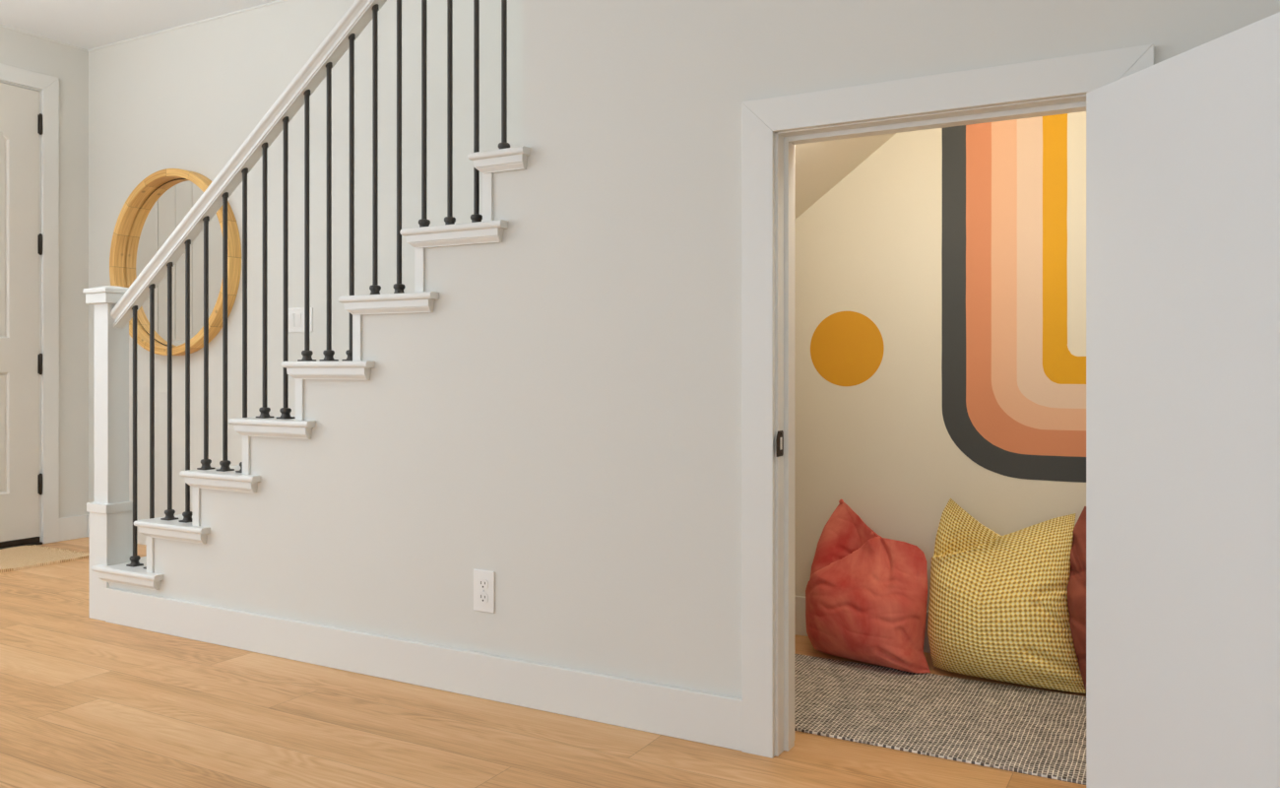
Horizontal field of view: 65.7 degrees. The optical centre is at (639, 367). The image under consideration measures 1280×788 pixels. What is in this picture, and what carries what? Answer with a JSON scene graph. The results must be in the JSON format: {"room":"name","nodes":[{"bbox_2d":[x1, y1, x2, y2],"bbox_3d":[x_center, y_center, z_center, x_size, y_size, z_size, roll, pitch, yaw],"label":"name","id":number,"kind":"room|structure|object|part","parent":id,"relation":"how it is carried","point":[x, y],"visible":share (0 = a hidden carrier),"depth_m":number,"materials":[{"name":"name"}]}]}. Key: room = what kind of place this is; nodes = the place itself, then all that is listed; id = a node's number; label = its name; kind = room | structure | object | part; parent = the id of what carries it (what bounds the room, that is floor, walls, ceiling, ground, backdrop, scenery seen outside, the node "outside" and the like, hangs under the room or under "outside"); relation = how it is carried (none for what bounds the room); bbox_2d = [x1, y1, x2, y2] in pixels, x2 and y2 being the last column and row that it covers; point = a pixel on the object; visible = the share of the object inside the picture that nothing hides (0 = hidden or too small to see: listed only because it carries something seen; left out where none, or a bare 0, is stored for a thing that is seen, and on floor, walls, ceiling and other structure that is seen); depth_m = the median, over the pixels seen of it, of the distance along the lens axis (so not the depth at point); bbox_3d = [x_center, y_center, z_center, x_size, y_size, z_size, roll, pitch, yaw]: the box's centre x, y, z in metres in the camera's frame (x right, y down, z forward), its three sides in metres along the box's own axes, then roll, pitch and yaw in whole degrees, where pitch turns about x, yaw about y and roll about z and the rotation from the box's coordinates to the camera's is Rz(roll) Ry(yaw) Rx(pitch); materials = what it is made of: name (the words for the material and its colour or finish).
{"room":"home entrance hallway","nodes":[
{"label":"home entrance hallway","id":0,"kind":"room"},
{"bbox_2d":[0,26,88,517],"bbox_3d":[-4.493,-0.465,3.055,0.120,2.800,5.673,0,0,29],"label":"wall","id":1,"kind":"structure","parent":0,"point":[19,49],"depth_m":5.42,"materials":[{"name":"paint"}]},
{"bbox_2d":[0,82,42,549],"bbox_3d":[-3.426,-0.266,4.880,0.170,2.402,0.924,0,0,29],"label":"door","id":2,"kind":"structure","parent":1,"relation":"in","point":[21,119],"depth_m":5.18,"materials":[{"name":"white paint"}]},
{"bbox_3d":[-3.421,-0.709,4.874,0.005,1.077,0.572,0,0,29],"label":"panel","id":3,"kind":"part","parent":2,"relation":"part of","materials":[{"name":"white paint"}]},
{"bbox_3d":[-3.421,0.335,4.874,0.005,0.594,0.572,0,0,29],"label":"panel","id":4,"kind":"part","parent":2,"relation":"part of","materials":[{"name":"white paint"}]},
{"bbox_3d":[-3.417,-0.726,4.872,0.014,1.147,0.610,0,0,29],"label":"panel moulding","id":5,"kind":"part","parent":2,"relation":"part of","materials":[{"name":"white paint"}]},
{"bbox_3d":[-3.417,0.335,4.872,0.014,0.630,0.610,0,0,29],"label":"panel moulding","id":6,"kind":"part","parent":2,"relation":"part of","materials":[{"name":"white paint"}]},
{"bbox_2d":[0,63,59,543],"bbox_3d":[-3.454,-0.314,4.893,0.128,2.498,1.100,0,0,29],"label":"trim","id":7,"kind":"structure","parent":1,"relation":"attached to","point":[10,75],"depth_m":5.29,"materials":[{"name":"white paint"}]},
{"bbox_2d":[59,513,87,541],"bbox_3d":[-4.437,0.873,3.015,0.015,0.125,5.658,0,0,29],"label":"baseboard","id":8,"kind":"structure","parent":1,"relation":"attached to","point":[72,527],"depth_m":5.42,"materials":[{"name":"white paint"}]},
{"bbox_2d":[0,0,287,51],"bbox_3d":[-3.391,-1.761,2.442,2.401,0.008,5.673,0,0,29],"label":"trim","id":9,"kind":"structure","parent":1,"relation":"attached to","point":[278,1],"depth_m":5.17,"materials":[{"name":"white paint"}]},
{"bbox_2d":[0,0,277,49],"bbox_3d":[-1.053,-1.815,1.142,7.751,0.100,5.673,0,0,29],"label":"ceiling","id":10,"kind":"structure","parent":0,"point":[84,24],"depth_m":4.97,"materials":[{"name":"white paint"}]},
{"bbox_2d":[0,536,1086,787],"bbox_3d":[-1.053,0.985,1.142,7.951,0.100,5.873,0,0,29],"label":"floor","id":11,"kind":"structure","parent":0,"point":[86,701],"depth_m":2.55,"materials":[{"name":"brown wood"}]},
{"bbox_2d":[0,544,89,573],"bbox_3d":[-3.233,0.927,4.532,0.577,0.016,1.249,0,0,29],"label":"door mat","id":12,"kind":"object","parent":11,"relation":"on","point":[22,556],"visible":0.98,"depth_m":4.85,"materials":[{"name":"beige fabric"}]},
{"bbox_2d":[90,145,530,589],"bbox_3d":[0.842,-0.410,2.699,5.948,2.690,1.107,0,0,29],"label":"staircase","id":13,"kind":"structure","parent":11,"relation":"on","point":[488,162],"depth_m":3.08,"materials":[{"name":"white paint"}]},
{"bbox_3d":[-1.857,0.768,3.592,0.337,0.037,0.026,0,0,29],"label":"cove moulding","id":14,"kind":"part","parent":13,"relation":"part of","materials":[{"name":"white paint"}]},
{"bbox_3d":[-1.637,0.583,3.470,0.337,0.037,0.026,0,0,29],"label":"cove moulding","id":15,"kind":"part","parent":13,"relation":"part of","materials":[{"name":"white paint"}]},
{"bbox_3d":[-1.417,0.393,3.348,0.337,0.037,0.026,0,0,29],"label":"cove moulding","id":16,"kind":"part","parent":13,"relation":"part of","materials":[{"name":"white paint"}]},
{"bbox_3d":[-1.198,0.206,3.225,0.337,0.037,0.026,0,0,29],"label":"cove moulding","id":17,"kind":"part","parent":13,"relation":"part of","materials":[{"name":"white paint"}]},
{"bbox_2d":[83,0,510,620],"bbox_3d":[-1.177,-0.353,3.282,1.996,2.577,0.138,0,0,29],"label":"stair railing","id":18,"kind":"object","parent":13,"relation":"on","point":[112,516],"visible":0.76,"depth_m":3.38,"materials":[{"name":"white paint"}]},
{"bbox_3d":[-1.989,0.345,3.733,0.108,1.180,0.108,0,0,29],"label":"newel post","id":19,"kind":"part","parent":18,"relation":"part of","materials":[{"name":"white paint"}]},
{"bbox_3d":[-1.129,-0.895,3.254,1.884,1.492,0.062,0,0,29],"label":"handrail","id":20,"kind":"part","parent":18,"relation":"part of","materials":[{"name":"white paint"}]},
{"bbox_3d":[-0.978,0.017,3.103,0.337,0.037,0.026,0,0,29],"label":"cove moulding","id":21,"kind":"part","parent":13,"relation":"part of","materials":[{"name":"white paint"}]},
{"bbox_3d":[-0.758,-0.183,2.981,0.337,0.037,0.026,0,0,29],"label":"cove moulding","id":22,"kind":"part","parent":13,"relation":"part of","materials":[{"name":"white paint"}]},
{"bbox_3d":[-0.538,-0.373,2.859,0.337,0.037,0.026,0,0,29],"label":"cove moulding","id":23,"kind":"part","parent":13,"relation":"part of","materials":[{"name":"white paint"}]},
{"bbox_3d":[-0.392,-0.570,2.777,0.170,0.037,0.026,0,0,29],"label":"cove moulding","id":24,"kind":"part","parent":13,"relation":"part of","materials":[{"name":"white paint"}]},
{"bbox_2d":[794,653,1086,784],"bbox_3d":[0.762,0.932,2.719,2.190,0.007,0.637,0,0,29],"label":"area rug","id":25,"kind":"object","parent":11,"relation":"on","point":[1011,728],"visible":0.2,"depth_m":2.64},
{"bbox_2d":[805,498,930,673],"bbox_3d":[0.727,0.682,3.170,0.431,0.485,0.292,0,0,29],"label":"pillow","id":26,"kind":"object","parent":25,"relation":"on","point":[866,592],"visible":1,"depth_m":3.11,"materials":[{"name":"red fabric"}]},
{"bbox_2d":[927,498,1086,692],"bbox_3d":[1.101,0.669,2.983,0.463,0.511,0.306,0,0,29],"label":"pillow","id":27,"kind":"object","parent":25,"relation":"on","point":[998,608],"visible":0.98,"depth_m":2.92,"materials":[{"name":"yellow fabric"}]},
{"bbox_2d":[1067,506,1086,690],"bbox_3d":[1.412,0.667,2.800,0.386,0.516,0.257,0,0,29],"label":"pillow","id":28,"kind":"object","parent":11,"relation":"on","point":[1076,586],"visible":0.16,"depth_m":2.87,"materials":[{"name":"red fabric"}]},
{"bbox_2d":[88,0,1086,610],"bbox_3d":[0.345,-1.665,3.677,7.971,5.200,0.124,0,0,29],"label":"wall","id":29,"kind":"structure","parent":0,"point":[188,97],"depth_m":4.37,"materials":[{"name":"paint"}]},
{"bbox_2d":[86,513,146,544],"bbox_3d":[-2.283,0.873,5.063,1.791,0.125,0.015,0,0,29],"label":"baseboard","id":30,"kind":"structure","parent":29,"relation":"attached to","point":[141,539],"depth_m":5.26,"materials":[{"name":"white paint"}]},
{"bbox_2d":[109,168,241,355],"bbox_3d":[-2.403,-0.542,5.097,0.955,0.955,0.072,0,0,29],"label":"wall mirror","id":31,"kind":"object","parent":29,"relation":"attached to","point":[152,212],"visible":0.74,"depth_m":5.13,"materials":[{"name":"brown wood"}]},
{"bbox_2d":[126,179,222,346],"bbox_3d":[-2.387,-0.542,5.125,0.862,0.862,0.005,0,0,29],"label":"mirror glass","id":32,"kind":"object","parent":31,"relation":"attached to","point":[162,208],"depth_m":5.14,"materials":[{"name":"white"}]},
{"bbox_2d":[288,307,312,332],"bbox_3d":[-1.614,-0.228,4.692,0.168,0.116,0.012,0,0,29],"label":"light switch","id":33,"kind":"object","parent":29,"relation":"attached to","point":[295,315],"visible":0.75,"depth_m":4.69,"materials":[{"name":"white plastic"}]},
{"bbox_2d":[810,311,884,385],"bbox_3d":[0.708,-0.067,3.403,0.259,0.259,0.001,0,0,29],"label":"circle","id":34,"kind":"object","parent":29,"relation":"attached to","point":[847,348],"visible":1,"depth_m":3.40,"materials":[{"name":"paint"}]},
{"bbox_2d":[794,595,930,652],"bbox_3d":[0.541,0.868,3.489,3.355,0.135,0.014,0,0,29],"label":"baseboard","id":35,"kind":"structure","parent":29,"relation":"attached to","point":[800,601],"depth_m":3.47,"materials":[{"name":"white paint"}]},
{"bbox_2d":[941,113,1086,482],"bbox_3d":[1.473,-0.402,2.978,1.110,1.505,0.001,0,0,29],"label":"wall mural","id":36,"kind":"object","parent":29,"relation":"attached to","point":[1014,390],"visible":0.52,"depth_m":3.15,"materials":[{"name":"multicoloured paint"}]},
{"bbox_2d":[108,0,1279,698],"bbox_3d":[0.641,-0.465,2.284,5.899,2.800,0.115,0,0,29],"label":"wall","id":37,"kind":"structure","parent":0,"point":[562,422],"depth_m":2.64,"materials":[{"name":"paint"}]},
{"bbox_2d":[105,587,741,750],"bbox_3d":[-0.857,0.873,3.042,2.539,0.125,0.015,0,0,29],"label":"baseboard","id":38,"kind":"structure","parent":37,"relation":"attached to","point":[708,718],"depth_m":2.85,"materials":[{"name":"white paint"}]},
{"bbox_2d":[473,569,494,613],"bbox_3d":[-0.444,0.633,2.817,0.074,0.119,0.008,0,0,29],"label":"wall outlet","id":39,"kind":"object","parent":37,"relation":"attached to","point":[483,580],"visible":1,"depth_m":2.81,"materials":[{"name":"white plastic"}]},
{"bbox_2d":[478,578,488,588],"bbox_3d":[-0.445,0.613,2.815,0.034,0.028,0.002,0,0,29],"label":"receptacle","id":40,"kind":"object","parent":39,"relation":"attached to","point":[482,583],"depth_m":2.81,"materials":[{"name":"grey plastic"}]},
{"bbox_2d":[478,592,488,602],"bbox_3d":[-0.445,0.652,2.815,0.034,0.028,0.002,0,0,29],"label":"receptacle","id":41,"kind":"object","parent":39,"relation":"attached to","point":[482,597],"depth_m":2.81,"materials":[{"name":"grey plastic"}]},
{"bbox_2d":[774,94,1086,756],"bbox_3d":[0.674,0.177,2.259,0.746,1.516,0.131,0,0,29],"label":"door frame","id":42,"kind":"structure","parent":37,"relation":"attached to","point":[785,142],"depth_m":2.41,"materials":[{"name":"white paint"}]},
{"bbox_3d":[0.338,0.182,2.396,0.002,0.062,0.044,0,0,29],"label":"strike plate","id":43,"kind":"part","parent":42,"relation":"part of","materials":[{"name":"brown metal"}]},
{"bbox_2d":[741,44,1153,758],"bbox_3d":[0.642,0.143,2.207,0.893,1.584,0.018,0,0,29],"label":"trim","id":44,"kind":"structure","parent":37,"relation":"attached to","point":[1078,74],"depth_m":2.38,"materials":[{"name":"white paint"}]},
{"bbox_2d":[1086,11,1279,787],"bbox_3d":[0.988,0.185,1.663,0.159,1.480,0.720,0,0,-12],"label":"door","id":45,"kind":"structure","parent":37,"relation":"in","point":[1183,150],"depth_m":1.74,"materials":[{"name":"white paint"}]},
{"bbox_2d":[794,132,895,219],"bbox_3d":[0.189,-0.130,3.149,3.650,2.131,0.958,0,0,29],"label":"ceiling","id":46,"kind":"structure","parent":0,"point":[819,166],"depth_m":3.25,"materials":[{"name":"paint"}]}
]}

